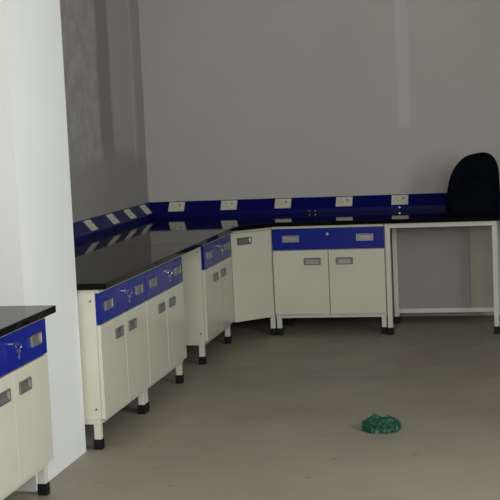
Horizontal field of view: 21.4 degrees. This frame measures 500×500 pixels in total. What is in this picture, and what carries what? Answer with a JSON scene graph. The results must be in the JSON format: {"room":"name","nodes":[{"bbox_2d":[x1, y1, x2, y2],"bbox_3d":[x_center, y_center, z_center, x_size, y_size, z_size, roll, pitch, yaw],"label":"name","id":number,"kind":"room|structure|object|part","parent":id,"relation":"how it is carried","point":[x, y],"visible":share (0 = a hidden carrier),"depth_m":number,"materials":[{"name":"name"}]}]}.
{"room":"laboratory","nodes":[
{"label":"laboratory","id":0,"kind":"room"},
{"bbox_2d":[0,0,85,491],"bbox_3d":[-1.292,-0.566,5.878,0.774,3.150,0.663,-1,6,12],"label":"wall pillar","id":1,"kind":"structure","parent":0,"point":[37,254],"depth_m":5.80,"materials":[{"name":"white paint"}]},
{"bbox_2d":[60,0,148,222],"bbox_3d":[-1.965,-0.448,5.025,0.200,3.150,10.537,-1,6,12],"label":"wall","id":2,"kind":"structure","parent":0,"point":[101,38],"depth_m":9.17,"materials":[{"name":"paint"}]},
{"bbox_2d":[73,202,155,242],"bbox_3d":[-1.139,-0.096,8.276,0.072,0.112,3.952,-1,6,12],"label":"socket raceway","id":3,"kind":"object","parent":2,"relation":"attached to","point":[85,229],"visible":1,"depth_m":9.13,"materials":[{"name":"blue plastic"}]},
{"bbox_3d":[-1.046,-0.163,8.716,0.008,0.086,0.123,-44,-3,13],"label":"socket plate","id":4,"kind":"part","parent":3,"relation":"part of","materials":[{"name":"beige plastic"}]},
{"bbox_3d":[-0.949,-0.216,9.186,0.008,0.086,0.123,-44,-3,13],"label":"socket plate","id":5,"kind":"part","parent":3,"relation":"part of","materials":[{"name":"beige plastic"}]},
{"bbox_3d":[-0.866,-0.261,9.585,0.008,0.086,0.123,-44,-3,13],"label":"socket plate","id":6,"kind":"part","parent":3,"relation":"part of","materials":[{"name":"beige plastic"}]},
{"bbox_3d":[-0.785,-0.305,9.982,0.008,0.086,0.123,-44,-3,13],"label":"socket plate","id":7,"kind":"part","parent":3,"relation":"part of","materials":[{"name":"beige plastic"}]},
{"bbox_2d":[3,315,499,499],"bbox_3d":[0.604,1.108,4.670,5.300,0.100,10.937,-1,6,12],"label":"floor","id":8,"kind":"structure","parent":0,"point":[266,416],"depth_m":6.72,"materials":[{"name":"grey concrete"}]},
{"bbox_2d":[0,317,53,499],"bbox_3d":[-1.154,0.693,5.232,0.509,0.769,0.778,-1,6,12],"label":"base cabinet","id":9,"kind":"object","parent":8,"relation":"on","point":[26,440],"visible":0.96,"depth_m":5.28,"materials":[{"name":"beige metal"}]},
{"bbox_3d":[-0.938,0.564,5.058,0.010,0.049,0.118,-1,6,12],"label":"handle","id":10,"kind":"part","parent":9,"relation":"part of","materials":[{"name":"grey metal"}]},
{"bbox_3d":[-0.962,0.720,4.995,0.019,0.448,0.386,-1,6,12],"label":"door","id":11,"kind":"part","parent":9,"relation":"part of","materials":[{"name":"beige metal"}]},
{"bbox_2d":[13,342,20,358],"bbox_3d":[-0.903,0.391,5.147,0.036,0.070,0.009,-1,6,12],"label":"bunch","id":12,"kind":"object","parent":9,"relation":"hanging from","point":[18,350],"visible":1,"depth_m":5.15,"materials":[{"name":"silver metal"}]},
{"bbox_3d":[-0.936,0.398,5.154,0.019,0.146,0.776,-1,6,12],"label":"drawer","id":13,"kind":"part","parent":9,"relation":"part of","materials":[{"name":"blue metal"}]},
{"bbox_3d":[-1.154,0.942,5.260,0.466,0.024,0.774,-1,6,12],"label":"frame","id":14,"kind":"part","parent":9,"relation":"part of","materials":[{"name":"beige metal"}]},
{"bbox_3d":[-0.893,0.540,5.276,0.010,0.049,0.118,-1,6,12],"label":"handle","id":15,"kind":"part","parent":9,"relation":"part of","materials":[{"name":"grey metal"}]},
{"bbox_2d":[0,305,55,336],"bbox_3d":[-1.342,0.302,5.191,0.916,0.030,0.865,-1,6,12],"label":"countertop","id":16,"kind":"structure","parent":9,"relation":"on","point":[12,318],"depth_m":5.30,"materials":[{"name":"black stone"}]},
{"bbox_3d":[-0.883,0.677,5.375,0.019,0.448,0.386,-1,6,12],"label":"door","id":17,"kind":"part","parent":9,"relation":"part of","materials":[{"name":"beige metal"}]},
{"bbox_3d":[-0.871,0.365,5.402,0.010,0.049,0.118,-1,6,12],"label":"handle","id":18,"kind":"part","parent":9,"relation":"part of","materials":[{"name":"grey metal"}]},
{"bbox_3d":[-0.871,0.946,5.580,0.034,0.078,0.034,-1,6,12],"label":"leg","id":19,"kind":"part","parent":9,"relation":"part of","materials":[{"name":"beige metal"}]},
{"bbox_2d":[77,272,149,449],"bbox_3d":[-0.856,0.530,6.678,0.509,0.769,0.782,-1,6,12],"label":"base cabinet","id":20,"kind":"object","parent":8,"relation":"on","point":[113,332],"visible":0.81,"depth_m":6.40,"materials":[{"name":"beige metal"}]},
{"bbox_3d":[-0.721,0.864,6.311,0.034,0.078,0.034,-1,6,12],"label":"leg","id":21,"kind":"part","parent":20,"relation":"part of","materials":[{"name":"beige metal"}]},
{"bbox_3d":[-0.676,0.259,6.348,0.010,0.049,0.118,-1,6,12],"label":"handle","id":22,"kind":"part","parent":20,"relation":"part of","materials":[{"name":"grey metal"}]},
{"bbox_3d":[-0.663,0.557,6.443,0.019,0.448,0.386,-1,6,12],"label":"door","id":23,"kind":"part","parent":20,"relation":"part of","materials":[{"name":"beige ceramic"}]},
{"bbox_3d":[-0.856,0.779,6.708,0.466,0.024,0.774,-1,6,12],"label":"frame","id":24,"kind":"part","parent":20,"relation":"part of","materials":[{"name":"beige metal"}]},
{"bbox_3d":[-0.641,0.152,6.593,0.022,0.018,0.778,-1,6,12],"label":"rail","id":25,"kind":"part","parent":20,"relation":"part of","materials":[{"name":"white metal"}]},
{"bbox_3d":[-0.640,0.402,6.506,0.010,0.049,0.118,-1,6,12],"label":"handle","id":26,"kind":"part","parent":20,"relation":"part of","materials":[{"name":"grey metal"}]},
{"bbox_3d":[-0.638,0.236,6.602,0.019,0.146,0.776,-1,6,12],"label":"drawer","id":27,"kind":"part","parent":20,"relation":"part of","materials":[{"name":"blue metal"}]},
{"bbox_2d":[125,289,131,302],"bbox_3d":[-0.605,0.228,6.595,0.036,0.070,0.009,-1,6,12],"label":"bunch","id":28,"kind":"object","parent":20,"relation":"hanging from","point":[127,290],"visible":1,"depth_m":6.59,"materials":[{"name":"silver metal"}]},
{"bbox_3d":[-0.595,0.377,6.724,0.010,0.049,0.118,-1,6,12],"label":"handle","id":29,"kind":"part","parent":20,"relation":"part of","materials":[{"name":"grey metal"}]},
{"bbox_3d":[-0.585,0.515,6.823,0.019,0.448,0.386,-1,6,12],"label":"door","id":30,"kind":"part","parent":20,"relation":"part of","materials":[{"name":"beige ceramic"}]},
{"bbox_3d":[-0.573,0.202,6.849,0.010,0.049,0.118,-1,6,12],"label":"handle","id":31,"kind":"part","parent":20,"relation":"part of","materials":[{"name":"grey metal"}]},
{"bbox_3d":[-0.573,0.784,7.028,0.034,0.078,0.034,-1,6,12],"label":"leg","id":32,"kind":"part","parent":20,"relation":"part of","materials":[{"name":"beige metal"}]},
{"bbox_2d":[144,255,186,411],"bbox_3d":[-0.699,0.445,7.441,0.509,0.769,0.778,-1,6,12],"label":"base cabinet","id":33,"kind":"object","parent":8,"relation":"on","point":[164,301],"visible":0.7,"depth_m":7.35,"materials":[{"name":"beige metal"}]},
{"bbox_2d":[74,244,195,289],"bbox_3d":[-0.946,0.086,7.122,0.913,0.030,1.752,-1,6,12],"label":"countertop","id":34,"kind":"structure","parent":33,"relation":"on","point":[100,267],"depth_m":7.12,"materials":[{"name":"black stone"}]},
{"bbox_3d":[-0.520,0.173,7.109,0.010,0.049,0.118,-1,6,12],"label":"handle","id":35,"kind":"part","parent":33,"relation":"part of","materials":[{"name":"grey metal"}]},
{"bbox_3d":[-0.506,0.472,7.204,0.019,0.448,0.386,-1,6,12],"label":"door","id":36,"kind":"part","parent":33,"relation":"part of","materials":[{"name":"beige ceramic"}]},
{"bbox_3d":[-0.483,0.316,7.267,0.010,0.049,0.118,-1,6,12],"label":"handle","id":37,"kind":"part","parent":33,"relation":"part of","materials":[{"name":"grey metal"}]},
{"bbox_3d":[-0.481,0.150,7.363,0.019,0.146,0.776,-1,6,12],"label":"drawer","id":38,"kind":"part","parent":33,"relation":"part of","materials":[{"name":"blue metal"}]},
{"bbox_3d":[-0.699,0.694,7.469,0.466,0.024,0.774,-1,6,12],"label":"frame","id":39,"kind":"part","parent":33,"relation":"part of","materials":[{"name":"beige metal"}]},
{"bbox_3d":[-0.438,0.292,7.485,0.010,0.049,0.118,-1,6,12],"label":"handle","id":40,"kind":"part","parent":33,"relation":"part of","materials":[{"name":"grey metal"}]},
{"bbox_3d":[-0.428,0.429,7.584,0.019,0.448,0.386,-1,6,12],"label":"door","id":41,"kind":"part","parent":33,"relation":"part of","materials":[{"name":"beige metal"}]},
{"bbox_3d":[-0.416,0.117,7.611,0.010,0.049,0.118,-1,6,12],"label":"handle","id":42,"kind":"part","parent":33,"relation":"part of","materials":[{"name":"grey metal"}]},
{"bbox_3d":[-0.416,0.698,7.789,0.034,0.078,0.034,-1,6,12],"label":"leg","id":43,"kind":"part","parent":33,"relation":"part of","materials":[{"name":"beige metal"}]},
{"bbox_2d":[182,233,233,364],"bbox_3d":[-0.436,0.301,8.717,0.509,0.769,0.782,-1,6,12],"label":"base cabinet","id":44,"kind":"object","parent":8,"relation":"on","point":[207,273],"visible":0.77,"depth_m":8.34,"materials":[{"name":"beige metal"}]},
{"bbox_3d":[-0.300,0.635,8.351,0.034,0.078,0.034,-1,6,12],"label":"leg","id":45,"kind":"part","parent":44,"relation":"part of","materials":[{"name":"beige metal"}]},
{"bbox_3d":[-0.435,0.550,8.747,0.466,0.024,0.774,-1,6,12],"label":"frame","id":46,"kind":"part","parent":44,"relation":"part of","materials":[{"name":"beige metal"}]},
{"bbox_3d":[-0.256,0.030,8.388,0.010,0.049,0.118,-1,6,12],"label":"handle","id":47,"kind":"part","parent":44,"relation":"part of","materials":[{"name":"grey metal"}]},
{"bbox_3d":[-0.243,0.328,8.482,0.019,0.448,0.386,-1,6,12],"label":"door","id":48,"kind":"part","parent":44,"relation":"part of","materials":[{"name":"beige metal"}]},
{"bbox_3d":[-0.217,0.007,8.642,0.019,0.146,0.776,-1,6,12],"label":"drawer","id":49,"kind":"part","parent":44,"relation":"part of","materials":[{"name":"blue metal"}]},
{"bbox_3d":[-0.220,0.173,8.546,0.010,0.049,0.118,-1,6,12],"label":"handle","id":50,"kind":"part","parent":44,"relation":"part of","materials":[{"name":"grey metal"}]},
{"bbox_3d":[-0.175,0.148,8.764,0.010,0.049,0.118,-1,6,12],"label":"handle","id":51,"kind":"part","parent":44,"relation":"part of","materials":[{"name":"grey metal"}]},
{"bbox_3d":[-0.165,0.286,8.862,0.019,0.448,0.386,-1,6,12],"label":"door","id":52,"kind":"part","parent":44,"relation":"part of","materials":[{"name":"white metal"}]},
{"bbox_3d":[-0.153,-0.026,8.889,0.010,0.049,0.118,-1,6,12],"label":"handle","id":53,"kind":"part","parent":44,"relation":"part of","materials":[{"name":"grey metal"}]},
{"bbox_3d":[-0.153,0.555,9.068,0.034,0.078,0.034,-1,6,12],"label":"leg","id":54,"kind":"part","parent":44,"relation":"part of","materials":[{"name":"beige metal"}]},
{"bbox_2d":[230,227,286,334],"bbox_3d":[-0.172,0.215,9.440,0.734,0.769,0.735,-1,6,12],"label":"base cabinet","id":55,"kind":"object","parent":8,"relation":"on","point":[252,249],"visible":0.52,"depth_m":9.14,"materials":[{"name":"beige metal"}]},
{"bbox_3d":[-0.039,-0.061,9.079,0.118,0.049,0.010,-7,7,-34],"label":"handle","id":56,"kind":"part","parent":55,"relation":"part of","materials":[{"name":"grey metal"}]},
{"bbox_3d":[0.002,-0.137,9.117,0.332,0.018,0.021,-7,7,-34],"label":"rail","id":57,"kind":"part","parent":55,"relation":"part of","materials":[{"name":"white metal"}]},
{"bbox_3d":[0.015,0.178,9.150,0.331,0.610,0.019,-7,7,-34],"label":"door","id":58,"kind":"part","parent":55,"relation":"part of","materials":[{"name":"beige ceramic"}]},
{"bbox_3d":[0.164,0.502,9.323,0.034,0.102,0.034,-1,6,12],"label":"leg","id":59,"kind":"part","parent":55,"relation":"part of","materials":[{"name":"beige metal"}]},
{"bbox_2d":[74,209,499,248],"bbox_3d":[0.355,-0.152,8.861,2.760,0.030,2.202,-1,6,12],"label":"countertop","id":60,"kind":"structure","parent":55,"relation":"on","point":[199,231],"depth_m":9.08,"materials":[{"name":"black stone"}]},
{"bbox_2d":[446,152,499,216],"bbox_3d":[1.516,-0.452,9.037,0.369,0.425,0.298,-1,6,12],"label":"backpack","id":61,"kind":"object","parent":60,"relation":"on","point":[473,189],"visible":1,"depth_m":8.91,"materials":[{"name":"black fabric"}]},
{"bbox_2d":[271,224,393,334],"bbox_3d":[0.596,0.184,9.403,0.778,0.769,0.509,-1,6,12],"label":"base cabinet","id":62,"kind":"object","parent":8,"relation":"on","point":[325,271],"visible":0.91,"depth_m":9.16,"materials":[{"name":"beige metal"}]},
{"bbox_3d":[0.209,0.513,9.315,0.034,0.078,0.034,-1,6,12],"label":"leg","id":63,"kind":"part","parent":62,"relation":"part of","materials":[{"name":"beige metal"}]},
{"bbox_3d":[0.281,-0.076,9.183,0.118,0.049,0.010,-1,6,12],"label":"handle","id":64,"kind":"part","parent":62,"relation":"part of","materials":[{"name":"grey metal"}]},
{"bbox_3d":[0.358,0.226,9.214,0.386,0.448,0.019,-1,6,12],"label":"door","id":65,"kind":"part","parent":62,"relation":"part of","materials":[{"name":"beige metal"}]},
{"bbox_3d":[0.430,0.079,9.169,0.118,0.049,0.010,-1,6,12],"label":"handle","id":66,"kind":"part","parent":62,"relation":"part of","materials":[{"name":"grey metal"}]},
{"bbox_3d":[0.532,-0.163,9.135,0.778,0.018,0.022,-1,6,12],"label":"rail","id":67,"kind":"part","parent":62,"relation":"part of","materials":[{"name":"white metal"}]},
{"bbox_3d":[0.536,-0.079,9.144,0.776,0.146,0.019,-1,6,12],"label":"drawer","id":68,"kind":"part","parent":62,"relation":"part of","materials":[{"name":"blue metal"}]},
{"bbox_3d":[0.610,0.432,9.440,0.774,0.024,0.466,-1,6,12],"label":"frame","id":69,"kind":"part","parent":62,"relation":"part of","materials":[{"name":"beige metal"}]},
{"bbox_3d":[0.649,0.074,9.124,0.118,0.049,0.010,-1,6,12],"label":"handle","id":70,"kind":"part","parent":62,"relation":"part of","materials":[{"name":"grey metal"}]},
{"bbox_3d":[0.740,0.217,9.135,0.386,0.448,0.019,-1,6,12],"label":"door","id":71,"kind":"part","parent":62,"relation":"part of","materials":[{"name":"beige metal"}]},
{"bbox_3d":[0.785,-0.088,9.078,0.118,0.049,0.010,-1,6,12],"label":"handle","id":72,"kind":"part","parent":62,"relation":"part of","materials":[{"name":"grey metal"}]},
{"bbox_3d":[0.930,0.496,9.165,0.034,0.078,0.034,-1,6,12],"label":"leg","id":73,"kind":"part","parent":62,"relation":"part of","materials":[{"name":"beige metal"}]},
{"bbox_2d":[362,413,400,433],"bbox_3d":[0.636,0.831,6.441,0.196,0.084,0.172,-1,6,12],"label":"plastic bag","id":74,"kind":"object","parent":8,"relation":"on","point":[375,424],"visible":1,"depth_m":6.39,"materials":[{"name":"teal plastic"}]},
{"bbox_2d":[384,221,499,334],"bbox_3d":[1.355,0.165,9.261,0.762,0.768,0.529,-1,6,12],"label":"frame","id":75,"kind":"object","parent":8,"relation":"on","point":[433,272],"visible":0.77,"depth_m":9.49,"materials":[{"name":"beige metal"}]},
{"bbox_3d":[0.954,0.193,9.097,0.034,0.691,0.034,-1,6,12],"label":"leg","id":76,"kind":"part","parent":75,"relation":"part of","materials":[{"name":"beige metal"}]},
{"bbox_3d":[1.050,0.141,9.563,0.034,0.691,0.034,-1,6,12],"label":"leg","id":77,"kind":"part","parent":75,"relation":"part of","materials":[{"name":"beige metal"}]},
{"bbox_3d":[1.337,-0.201,9.220,0.755,0.032,0.514,-1,6,12],"label":"frame","id":78,"kind":"part","parent":75,"relation":"part of","materials":[{"name":"beige metal"}]},
{"bbox_3d":[1.415,0.430,9.519,0.688,0.034,0.032,-1,6,12],"label":"foot rail","id":79,"kind":"part","parent":75,"relation":"part of","materials":[{"name":"beige metal"}]},
{"bbox_3d":[1.658,0.176,8.950,0.034,0.691,0.034,-1,6,12],"label":"leg","id":80,"kind":"part","parent":75,"relation":"part of","materials":[{"name":"beige metal"}]},
{"bbox_3d":[1.754,0.124,9.416,0.034,0.691,0.034,-1,6,12],"label":"leg","id":81,"kind":"part","parent":75,"relation":"part of","materials":[{"name":"beige metal"}]},
{"bbox_2d":[138,0,499,317],"bbox_3d":[1.608,-1.093,9.731,5.300,3.150,0.200,-1,6,12],"label":"wall","id":82,"kind":"structure","parent":0,"point":[243,99],"depth_m":9.86,"materials":[{"name":"paint"}]},
{"bbox_2d":[149,197,314,216],"bbox_3d":[-0.153,-0.322,10.040,1.292,0.112,0.074,-1,6,12],"label":"socket raceway","id":83,"kind":"object","parent":82,"relation":"attached to","point":[303,204],"visible":0.99,"depth_m":10.02,"materials":[{"name":"blue plastic"}]},
{"bbox_3d":[-0.560,-0.330,10.121,0.123,0.086,0.008,-1,-35,12],"label":"socket plate","id":84,"kind":"part","parent":83,"relation":"part of","materials":[{"name":"beige plastic"}]},
{"bbox_3d":[-0.160,-0.339,10.037,0.123,0.086,0.008,-1,-35,12],"label":"socket plate","id":85,"kind":"part","parent":83,"relation":"part of","materials":[{"name":"beige plastic"}]},
{"bbox_3d":[0.247,-0.349,9.952,0.123,0.086,0.008,-1,-35,12],"label":"socket plate","id":86,"kind":"part","parent":83,"relation":"part of","materials":[{"name":"beige plastic"}]},
{"bbox_2d":[314,193,446,212],"bbox_3d":[1.199,-0.354,9.758,1.466,0.112,0.074,-1,6,12],"label":"socket raceway","id":87,"kind":"object","parent":82,"relation":"attached to","point":[428,200],"visible":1,"depth_m":9.80,"materials":[{"name":"blue plastic"}]},
{"bbox_3d":[0.700,-0.360,9.858,0.123,0.086,0.008,-1,-35,12],"label":"socket plate","id":88,"kind":"part","parent":87,"relation":"part of","materials":[{"name":"beige plastic"}]},
{"bbox_3d":[1.105,-0.369,9.773,0.123,0.086,0.008,-1,-35,12],"label":"socket plate","id":89,"kind":"part","parent":87,"relation":"part of","materials":[{"name":"beige plastic"}]}
]}

